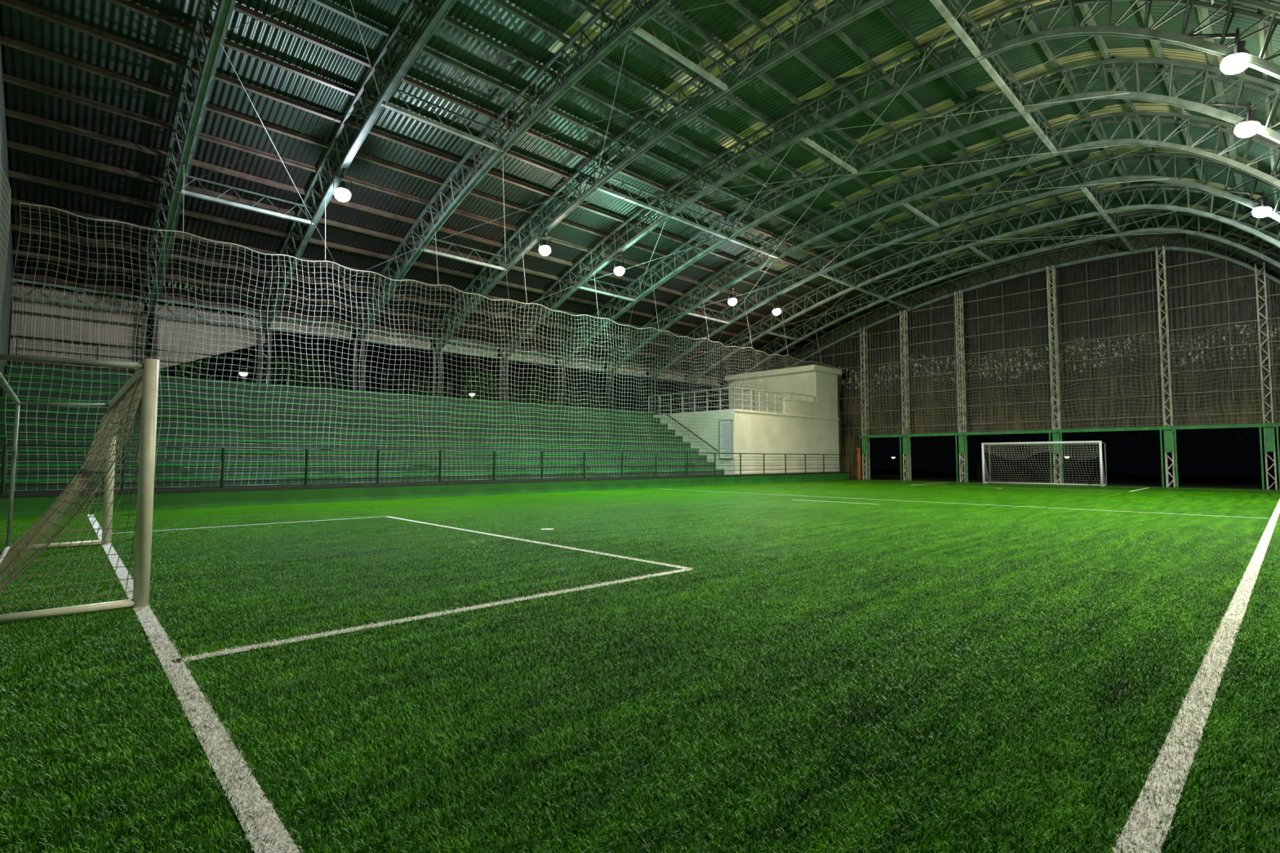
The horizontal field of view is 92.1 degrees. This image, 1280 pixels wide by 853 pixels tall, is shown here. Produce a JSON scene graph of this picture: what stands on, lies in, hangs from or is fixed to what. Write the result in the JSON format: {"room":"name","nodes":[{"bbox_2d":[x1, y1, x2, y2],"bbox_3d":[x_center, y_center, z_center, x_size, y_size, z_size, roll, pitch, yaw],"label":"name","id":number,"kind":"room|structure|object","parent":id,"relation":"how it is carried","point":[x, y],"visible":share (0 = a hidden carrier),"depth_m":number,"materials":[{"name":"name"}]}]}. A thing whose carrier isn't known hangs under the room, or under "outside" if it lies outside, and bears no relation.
{"room":"sports facility","nodes":[
{"label":"sports facility","id":0,"kind":"room"},
{"bbox_2d":[0,43,13,396],"bbox_3d":[-9.873,-4.439,8.831,0.050,12.320,29.023,3,-4,-43],"label":"wall","id":1,"kind":"structure","parent":0,"point":[5,313],"depth_m":16.93,"materials":[{"name":"grey metal"}]},
{"bbox_2d":[8,284,718,386],"bbox_3d":[-7.299,-0.512,31.695,35.250,6.950,0.305,3,-4,-43],"label":"wall panels","id":2,"kind":"object","parent":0,"point":[92,324],"visible":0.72,"depth_m":21.71,"materials":[{"name":"grey metal"}]},
{"bbox_2d":[0,0,1279,378],"bbox_3d":[4.216,-7.236,22.558,39.050,5.243,29.547,3,-4,-43],"label":"roof","id":3,"kind":"structure","parent":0,"point":[1202,13],"depth_m":19.15,"materials":[{"name":"metal"}]},
{"bbox_2d":[140,0,235,316],"bbox_3d":[-7.522,-7.362,11.566,0.560,5.824,29.304,3,-4,-43],"label":"truss","id":4,"kind":"object","parent":3,"relation":"attached to","point":[225,9],"depth_m":16.16,"materials":[{"name":"metal"}]},
{"bbox_2d":[332,167,352,201],"bbox_3d":[-8.684,-7.048,17.983,0.486,0.962,0.443,0,-3,-8],"label":"floodlight","id":5,"kind":"object","parent":3,"relation":"hanging from","point":[341,193],"visible":1,"depth_m":17.88,"materials":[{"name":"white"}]},
{"bbox_2d":[255,0,456,331],"bbox_3d":[-4.934,-7.230,13.993,0.560,5.824,29.304,3,-4,-43],"label":"truss","id":6,"kind":"object","parent":3,"relation":"attached to","point":[437,14],"depth_m":16.92,"materials":[{"name":"metal"}]},
{"bbox_2d":[11,278,728,387],"bbox_3d":[-5.830,-3.687,32.703,38.564,0.580,0.080,3,-4,-43],"label":"girder","id":7,"kind":"object","parent":3,"relation":"attached to","point":[14,280],"visible":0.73,"depth_m":25.36,"materials":[{"name":"metal"}]},
{"bbox_2d":[4,163,840,491],"bbox_3d":[-0.811,-2.248,26.955,37.384,8.811,0.441,3,-4,-43],"label":"safety net","id":8,"kind":"object","parent":3,"relation":"hanging from","point":[106,266],"visible":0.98,"depth_m":19.16,"materials":[{"name":"white fabric"}]},
{"bbox_2d":[350,0,671,342],"bbox_3d":[-2.347,-7.099,16.419,0.560,5.824,29.304,3,-4,-43],"label":"truss","id":9,"kind":"object","parent":3,"relation":"attached to","point":[655,6],"depth_m":17.82,"materials":[{"name":"metal"}]},
{"bbox_2d":[537,229,551,255],"bbox_3d":[-3.526,-6.796,22.752,0.486,0.975,0.443,0,-3,-8],"label":"floodlight","id":10,"kind":"object","parent":3,"relation":"hanging from","point":[544,249],"visible":1,"depth_m":22.64,"materials":[{"name":"beige"}]},
{"bbox_2d":[613,251,624,275],"bbox_3d":[-0.865,-6.661,25.247,0.486,0.975,0.443,0,-3,-8],"label":"floodlight","id":11,"kind":"object","parent":3,"relation":"hanging from","point":[619,270],"visible":1,"depth_m":25.12,"materials":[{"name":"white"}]},
{"bbox_2d":[0,0,1279,376],"bbox_3d":[4.252,-7.378,22.601,39.550,5.121,29.500,3,-4,-43],"label":"sheeting","id":12,"kind":"object","parent":3,"relation":"attached to","point":[873,33],"visible":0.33,"depth_m":18.98,"materials":[{"name":"metal"}]},
{"bbox_2d":[428,0,893,352],"bbox_3d":[0.241,-6.967,18.846,0.560,5.824,29.304,3,-4,-43],"label":"truss","id":13,"kind":"object","parent":3,"relation":"attached to","point":[872,5],"depth_m":18.38,"materials":[{"name":"metal"}]},
{"bbox_2d":[727,284,737,305],"bbox_3d":[4.489,-6.409,30.130,0.486,1.000,0.443,0,-3,-8],"label":"floodlight","id":14,"kind":"object","parent":3,"relation":"hanging from","point":[732,300],"visible":1,"depth_m":30.00,"materials":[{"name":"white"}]},
{"bbox_2d":[772,294,781,315],"bbox_3d":[7.100,-6.337,32.170,0.486,1.076,0.443,0,-3,-8],"label":"floodlight","id":15,"kind":"object","parent":3,"relation":"hanging from","point":[776,311],"visible":1,"depth_m":32.05,"materials":[{"name":"beige"}]},
{"bbox_2d":[495,0,1279,360],"bbox_3d":[2.829,-6.836,21.273,0.560,5.824,29.304,3,-4,-43],"label":"truss","id":16,"kind":"object","parent":3,"relation":"attached to","point":[1264,65],"depth_m":16.23,"materials":[{"name":"metal"}]},
{"bbox_2d":[853,318,1279,435],"bbox_3d":[20.634,-2.071,32.019,0.332,4.410,20.306,3,-4,-43],"label":"safety net","id":17,"kind":"object","parent":3,"relation":"hanging from","point":[1273,322],"visible":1,"depth_m":30.52,"materials":[{"name":"grey fabric"}]},
{"bbox_2d":[1155,27,1250,74],"bbox_3d":[11.269,-7.535,12.383,0.540,1.330,1.396,3,-4,-43],"label":"floodlight","id":18,"kind":"object","parent":3,"relation":"hanging from","point":[1234,62],"visible":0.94,"depth_m":11.93,"materials":[{"name":"beige"}]},
{"bbox_2d":[1196,99,1260,137],"bbox_3d":[13.834,-7.400,14.761,0.540,1.316,1.398,3,-4,-43],"label":"floodlight","id":19,"kind":"object","parent":3,"relation":"hanging from","point":[1246,127],"visible":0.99,"depth_m":14.31,"materials":[{"name":"beige"}]},
{"bbox_2d":[1221,189,1271,217],"bbox_3d":[18.999,-7.127,19.551,0.540,1.290,1.401,3,-4,-43],"label":"floodlight","id":20,"kind":"object","parent":3,"relation":"hanging from","point":[1263,209],"visible":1,"depth_m":19.10,"materials":[{"name":"white"}]},
{"bbox_2d":[177,0,1135,341],"bbox_3d":[5.332,-7.856,23.778,35.427,3.098,16.728,3,-4,-43],"label":"skylight","id":21,"kind":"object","parent":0,"point":[961,32],"depth_m":19.14,"materials":[{"name":"white plastic"}]},
{"bbox_2d":[183,0,1199,373],"bbox_3d":[4.522,-6.562,24.572,35.416,4.424,24.236,3,-4,-43],"label":"cables","id":22,"kind":"object","parent":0,"point":[308,0],"depth_m":20.78,"materials":[{"name":"grey metal"}]},
{"bbox_2d":[552,57,1279,368],"bbox_3d":[5.417,-6.705,23.699,0.560,5.824,29.304,3,-4,-43],"label":"truss","id":23,"kind":"object","parent":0,"point":[1234,118],"depth_m":18.51,"materials":[{"name":"metal"}]},
{"bbox_2d":[602,111,1279,373],"bbox_3d":[8.005,-6.573,26.126,0.560,5.824,29.304,3,-4,-43],"label":"truss","id":24,"kind":"object","parent":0,"point":[1271,180],"depth_m":21.59,"materials":[{"name":"metal"}]},
{"bbox_2d":[645,151,1279,378],"bbox_3d":[10.593,-6.442,28.552,0.560,5.824,29.304,3,-4,-43],"label":"truss","id":25,"kind":"object","parent":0,"point":[1202,161],"depth_m":24.60,"materials":[{"name":"metal"}]},
{"bbox_2d":[684,183,1279,384],"bbox_3d":[13.180,-6.310,30.979,0.560,5.824,29.304,3,-4,-43],"label":"truss","id":26,"kind":"object","parent":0,"point":[1148,206],"depth_m":27.80,"materials":[{"name":"metal"}]},
{"bbox_2d":[718,208,1279,387],"bbox_3d":[15.768,-6.179,33.406,0.560,5.824,29.304,3,-4,-43],"label":"truss","id":27,"kind":"object","parent":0,"point":[1131,215],"depth_m":30.42,"materials":[{"name":"metal"}]},
{"bbox_2d":[764,231,1279,370],"bbox_3d":[18.283,-6.051,35.764,0.560,5.824,29.304,3,-4,-43],"label":"truss","id":28,"kind":"object","parent":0,"point":[1245,264],"depth_m":32.71,"materials":[{"name":"metal"}]},
{"bbox_2d":[767,228,1279,479],"bbox_3d":[18.423,-2.984,35.690,0.150,12.320,29.500,3,-4,-43],"label":"wall","id":29,"kind":"structure","parent":0,"point":[1244,310],"depth_m":31.50,"materials":[{"name":"brown metal"}]},
{"bbox_2d":[811,251,1279,434],"bbox_3d":[18.391,-3.875,35.708,0.068,8.300,28.900,3,-4,-43],"label":"beams","id":30,"kind":"structure","parent":29,"relation":"attached to","point":[1187,264],"depth_m":31.34,"materials":[{"name":"grey metal"}]},
{"label":"outside","id":31,"kind":"structure","parent":0,"visible":0},
{"bbox_2d":[5,470,1279,516],"bbox_3d":[2.711,2.929,29.867,105.000,0.001,80.000,3,-4,-43],"label":"ground","id":32,"kind":"structure","parent":31,"point":[1210,481],"depth_m":43.02,"materials":[{"name":"artificial grass"}]},
{"bbox_2d":[7,320,232,380],"bbox_3d":[-22.154,-1.041,26.800,7.876,7.613,7.555,3,-4,-43],"label":"tree","id":33,"kind":"object","parent":32,"relation":"on","point":[180,366],"visible":0.07,"depth_m":28.07,"materials":[{"name":"green plant"}]},
{"bbox_2d":[139,313,159,363],"bbox_3d":[-17.292,-0.766,21.628,0.460,6.391,0.070,3,-4,-43],"label":"steel column","id":34,"kind":"structure","parent":32,"relation":"on","point":[154,353],"depth_m":21.70,"materials":[{"name":"metal"}]},
{"bbox_2d":[239,368,248,382],"bbox_3d":[-16.664,0.146,25.810,0.360,5.120,0.360,3,-4,-43],"label":"street lamp","id":35,"kind":"object","parent":32,"relation":"on","point":[243,373],"visible":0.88,"depth_m":25.85,"materials":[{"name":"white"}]},
{"bbox_2d":[256,328,272,383],"bbox_3d":[-14.704,-0.635,24.055,0.460,6.391,0.070,3,-4,-43],"label":"steel column","id":36,"kind":"structure","parent":32,"relation":"on","point":[260,330],"depth_m":24.13,"materials":[{"name":"metal"}]},
{"bbox_2d":[228,337,376,389],"bbox_3d":[-17.745,-0.848,32.979,7.588,7.896,7.475,3,-4,-43],"label":"tree","id":37,"kind":"object","parent":32,"relation":"on","point":[304,379],"visible":0.33,"depth_m":31.88,"materials":[{"name":"green plant"}]},
{"bbox_2d":[352,340,364,391],"bbox_3d":[-12.116,-0.503,26.481,0.460,6.391,0.070,3,-4,-43],"label":"steel column","id":38,"kind":"structure","parent":32,"relation":"on","point":[355,342],"depth_m":26.57,"materials":[{"name":"metal"}]},
{"bbox_2d":[0,364,724,493],"bbox_3d":[-7.567,0.607,26.039,27.150,4.104,6.385,3,-4,-43],"label":"bleachers","id":39,"kind":"object","parent":32,"relation":"on","point":[433,414],"visible":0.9,"depth_m":21.75,"materials":[{"name":"green paint"}]},
{"bbox_2d":[15,336,613,408],"bbox_3d":[-10.510,-1.870,27.695,24.635,1.019,0.044,3,-4,-43],"label":"railing","id":40,"kind":"object","parent":39,"relation":"on","point":[98,344],"visible":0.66,"depth_m":24.46,"materials":[{"name":"green metal"}]},
{"bbox_2d":[0,471,849,516],"bbox_3d":[-0.935,2.457,26.883,38.130,0.500,1.290,3,-4,-43],"label":"wall","id":41,"kind":"structure","parent":32,"relation":"on","point":[33,503],"depth_m":19.10,"materials":[{"name":"paint"}]},
{"bbox_2d":[0,444,846,493],"bbox_3d":[-0.498,1.642,26.644,37.680,1.102,0.070,3,-4,-43],"label":"guard railing","id":42,"kind":"object","parent":41,"relation":"on","point":[5,446],"visible":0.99,"depth_m":19.37,"materials":[{"name":"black metal"}]},
{"bbox_2d":[431,350,442,396],"bbox_3d":[-9.528,-0.372,28.908,0.460,6.391,0.070,3,-4,-43],"label":"steel column","id":43,"kind":"structure","parent":32,"relation":"on","point":[433,387],"depth_m":28.98,"materials":[{"name":"grey metal"}]},
{"bbox_2d":[381,355,518,401],"bbox_3d":[-11.702,-0.519,37.907,8.269,7.773,5.703,0,-3,-8],"label":"tree","id":44,"kind":"object","parent":32,"relation":"on","point":[486,376],"visible":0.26,"depth_m":37.73,"materials":[{"name":"green plant"}]},
{"bbox_2d":[468,391,475,399],"bbox_3d":[-9.010,0.585,32.984,0.360,5.020,0.360,3,-4,-43],"label":"street lamp","id":45,"kind":"object","parent":32,"relation":"on","point":[471,393],"visible":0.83,"depth_m":33.00,"materials":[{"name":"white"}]},
{"bbox_2d":[499,359,508,401],"bbox_3d":[-6.941,-0.240,31.334,0.460,6.391,0.070,3,-4,-43],"label":"steel column","id":46,"kind":"structure","parent":32,"relation":"on","point":[506,369],"depth_m":31.44,"materials":[{"name":"grey metal"}]},
{"bbox_2d":[483,368,594,406],"bbox_3d":[-7.516,-0.384,41.814,7.436,7.925,9.403,3,-4,-43],"label":"tree","id":47,"kind":"object","parent":32,"relation":"on","point":[537,389],"visible":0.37,"depth_m":40.65,"materials":[{"name":"green plant"}]},
{"bbox_2d":[556,365,564,405],"bbox_3d":[-4.353,-0.109,33.761,0.460,6.391,0.070,3,-4,-43],"label":"steel column","id":48,"kind":"structure","parent":32,"relation":"on","point":[562,375],"depth_m":33.83,"materials":[{"name":"grey metal"}]},
{"bbox_2d":[555,379,649,411],"bbox_3d":[-2.390,0.183,46.950,7.250,7.348,9.335,3,-4,-43],"label":"tree","id":49,"kind":"object","parent":32,"relation":"on","point":[587,389],"visible":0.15,"depth_m":47.05,"materials":[{"name":"green plant"}]},
{"bbox_2d":[606,372,613,408],"bbox_3d":[-1.765,0.022,36.187,0.460,6.391,0.070,3,-4,-43],"label":"steel column","id":50,"kind":"structure","parent":32,"relation":"on","point":[607,373],"depth_m":36.25,"materials":[{"name":"grey metal"}]},
{"bbox_2d":[0,479,1279,852],"bbox_3d":[7.051,2.267,19.003,39.073,0.028,21.190,3,-4,-43],"label":"pitch","id":51,"kind":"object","parent":32,"relation":"on","point":[892,675],"visible":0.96,"depth_m":3.49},
{"bbox_2d":[0,133,10,318],"bbox_3d":[-7.440,-2.026,6.509,0.088,7.157,19.506,3,-4,-43],"label":"safety net","id":52,"kind":"object","parent":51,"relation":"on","point":[1,188],"visible":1,"depth_m":13.29,"materials":[{"name":"white fabric"}]},
{"bbox_2d":[0,353,159,623],"bbox_3d":[-6.431,0.558,6.905,1.105,2.132,5.410,3,-4,-43],"label":"soccer goal","id":53,"kind":"object","parent":51,"relation":"on","point":[147,373],"visible":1,"depth_m":5.31,"materials":[{"name":"beige paint"}]},
{"bbox_2d":[87,480,1279,852],"bbox_3d":[6.588,2.291,19.293,35.155,0.001,18.552,3,-4,-43],"label":"line markings","id":54,"kind":"object","parent":51,"relation":"on","point":[1273,521],"visible":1,"depth_m":2.76,"materials":[{"name":"paint"}]},
{"bbox_2d":[856,448,862,479],"bbox_3d":[14.060,2.391,39.518,0.200,2.000,0.270,3,-4,-43],"label":"post","id":55,"kind":"object","parent":51,"relation":"on","point":[859,454],"visible":1,"depth_m":39.48,"materials":[{"name":"paint"}]},
{"bbox_2d":[859,326,870,479],"bbox_3d":[14.367,-1.490,39.419,0.425,9.759,0.310,3,-4,-43],"label":"lattice column","id":56,"kind":"structure","parent":51,"relation":"on","point":[864,440],"depth_m":39.38,"materials":[{"name":"beige metal"}]},
{"bbox_2d":[899,310,911,480],"bbox_3d":[16.146,-1.906,37.544,0.425,10.387,0.310,3,-4,-43],"label":"lattice column","id":57,"kind":"structure","parent":51,"relation":"on","point":[905,448],"depth_m":37.52,"materials":[{"name":"beige metal"}]},
{"bbox_2d":[954,290,968,482],"bbox_3d":[18.337,-2.311,35.230,0.425,10.946,0.310,3,-4,-43],"label":"lattice column","id":58,"kind":"structure","parent":51,"relation":"on","point":[961,438],"depth_m":35.21,"materials":[{"name":"beige metal"}]},
{"bbox_2d":[981,440,1107,486],"bbox_3d":[20.245,1.859,31.118,1.105,2.152,5.180,3,-4,-43],"label":"soccer goal","id":59,"kind":"object","parent":51,"relation":"on","point":[1100,443],"visible":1,"depth_m":30.83,"materials":[{"name":"white paint"}]},
{"bbox_2d":[1046,265,1062,483],"bbox_3d":[21.452,-2.691,31.928,0.425,11.347,0.310,3,-4,-43],"label":"lattice column","id":60,"kind":"structure","parent":51,"relation":"on","point":[1055,437],"depth_m":31.91,"materials":[{"name":"beige metal"}]},
{"bbox_2d":[860,422,1279,489],"bbox_3d":[20.952,1.575,31.846,0.060,2.800,20.200,3,-4,-43],"label":"frames","id":61,"kind":"object","parent":51,"relation":"on","point":[1277,425],"visible":0.92,"depth_m":30.52,"materials":[{"name":"paint"}]},
{"bbox_2d":[1155,245,1176,487],"bbox_3d":[24.464,-2.812,28.723,0.425,11.242,0.310,3,-4,-43],"label":"lattice column","id":62,"kind":"structure","parent":51,"relation":"on","point":[1169,446],"depth_m":28.65,"materials":[{"name":"beige metal"}]},
{"bbox_2d":[1254,262,1277,489],"bbox_3d":[26.689,-2.163,26.315,0.425,9.686,0.310,3,-4,-43],"label":"lattice column","id":63,"kind":"structure","parent":51,"relation":"on","point":[1268,433],"depth_m":26.20,"materials":[{"name":"beige metal"}]},
{"bbox_2d":[649,377,656,414],"bbox_3d":[0.823,0.154,38.614,0.460,6.391,0.070,3,-4,-43],"label":"steel column","id":64,"kind":"structure","parent":32,"relation":"on","point":[651,380],"depth_m":38.70,"materials":[{"name":"grey metal"}]},
{"bbox_2d":[688,382,693,412],"bbox_3d":[3.411,0.285,41.041,0.460,6.391,0.070,3,-4,-43],"label":"steel column","id":65,"kind":"structure","parent":32,"relation":"on","point":[689,384],"depth_m":41.11,"materials":[{"name":"grey metal"}]},
{"bbox_2d":[653,364,841,475],"bbox_3d":[6.693,-0.216,38.920,11.150,7.140,7.120,3,-4,-43],"label":"building","id":66,"kind":"structure","parent":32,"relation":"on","point":[747,444],"depth_m":36.77,"materials":[{"name":"beige paint"}]},
{"bbox_2d":[647,400,717,451],"bbox_3d":[2.336,-0.121,35.312,0.140,3.199,5.435,3,-4,-43],"label":"stair handrail","id":67,"kind":"object","parent":66,"relation":"attached to","point":[647,400],"visible":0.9,"depth_m":35.14,"materials":[{"name":"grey metal"}]},
{"bbox_2d":[719,419,733,458],"bbox_3d":[4.575,0.681,32.909,0.080,2.080,0.860,3,-4,-43],"label":"door","id":68,"kind":"structure","parent":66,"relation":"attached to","point":[722,423],"depth_m":32.87,"materials":[{"name":"metal"}]},
{"bbox_2d":[648,386,815,414],"bbox_3d":[5.699,-1.278,37.905,8.104,1.251,6.586,3,-4,-43],"label":"terrace railing","id":69,"kind":"object","parent":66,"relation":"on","point":[733,388],"visible":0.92,"depth_m":34.79,"materials":[{"name":"metal"}]},
{"bbox_2d":[891,455,895,475],"bbox_3d":[21.683,3.309,52.771,0.360,1.720,0.360,3,-4,-43],"label":"street lamp","id":70,"kind":"object","parent":32,"relation":"on","point":[893,457],"visible":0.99,"depth_m":52.71,"materials":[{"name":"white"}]},
{"bbox_2d":[945,434,1008,479],"bbox_3d":[23.279,0.384,42.442,6.451,6.462,6.445,3,-4,-43],"label":"tree","id":71,"kind":"object","parent":32,"relation":"on","point":[976,437],"visible":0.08,"depth_m":42.35,"materials":[{"name":"green plant"}]},
{"bbox_2d":[1063,453,1070,478],"bbox_3d":[30.239,2.816,43.672,0.360,1.720,0.360,3,-4,-43],"label":"street lamp","id":72,"kind":"object","parent":32,"relation":"on","point":[1066,455],"visible":0.91,"depth_m":43.62,"materials":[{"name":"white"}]},
{"bbox_2d":[1115,429,1204,483],"bbox_3d":[28.904,0.137,34.724,5.550,6.122,5.630,-1,-3,16],"label":"tree","id":73,"kind":"object","parent":32,"relation":"on","point":[1156,433],"visible":0.09,"depth_m":34.59,"materials":[{"name":"green plant"}]},
{"bbox_2d":[1238,426,1279,446],"bbox_3d":[34.604,-0.305,31.454,5.762,6.650,6.420,1,-3,-18],"label":"tree","id":74,"kind":"object","parent":32,"relation":"on","point":[1251,433],"visible":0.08,"depth_m":32.95,"materials":[{"name":"green plant"}]}
]}

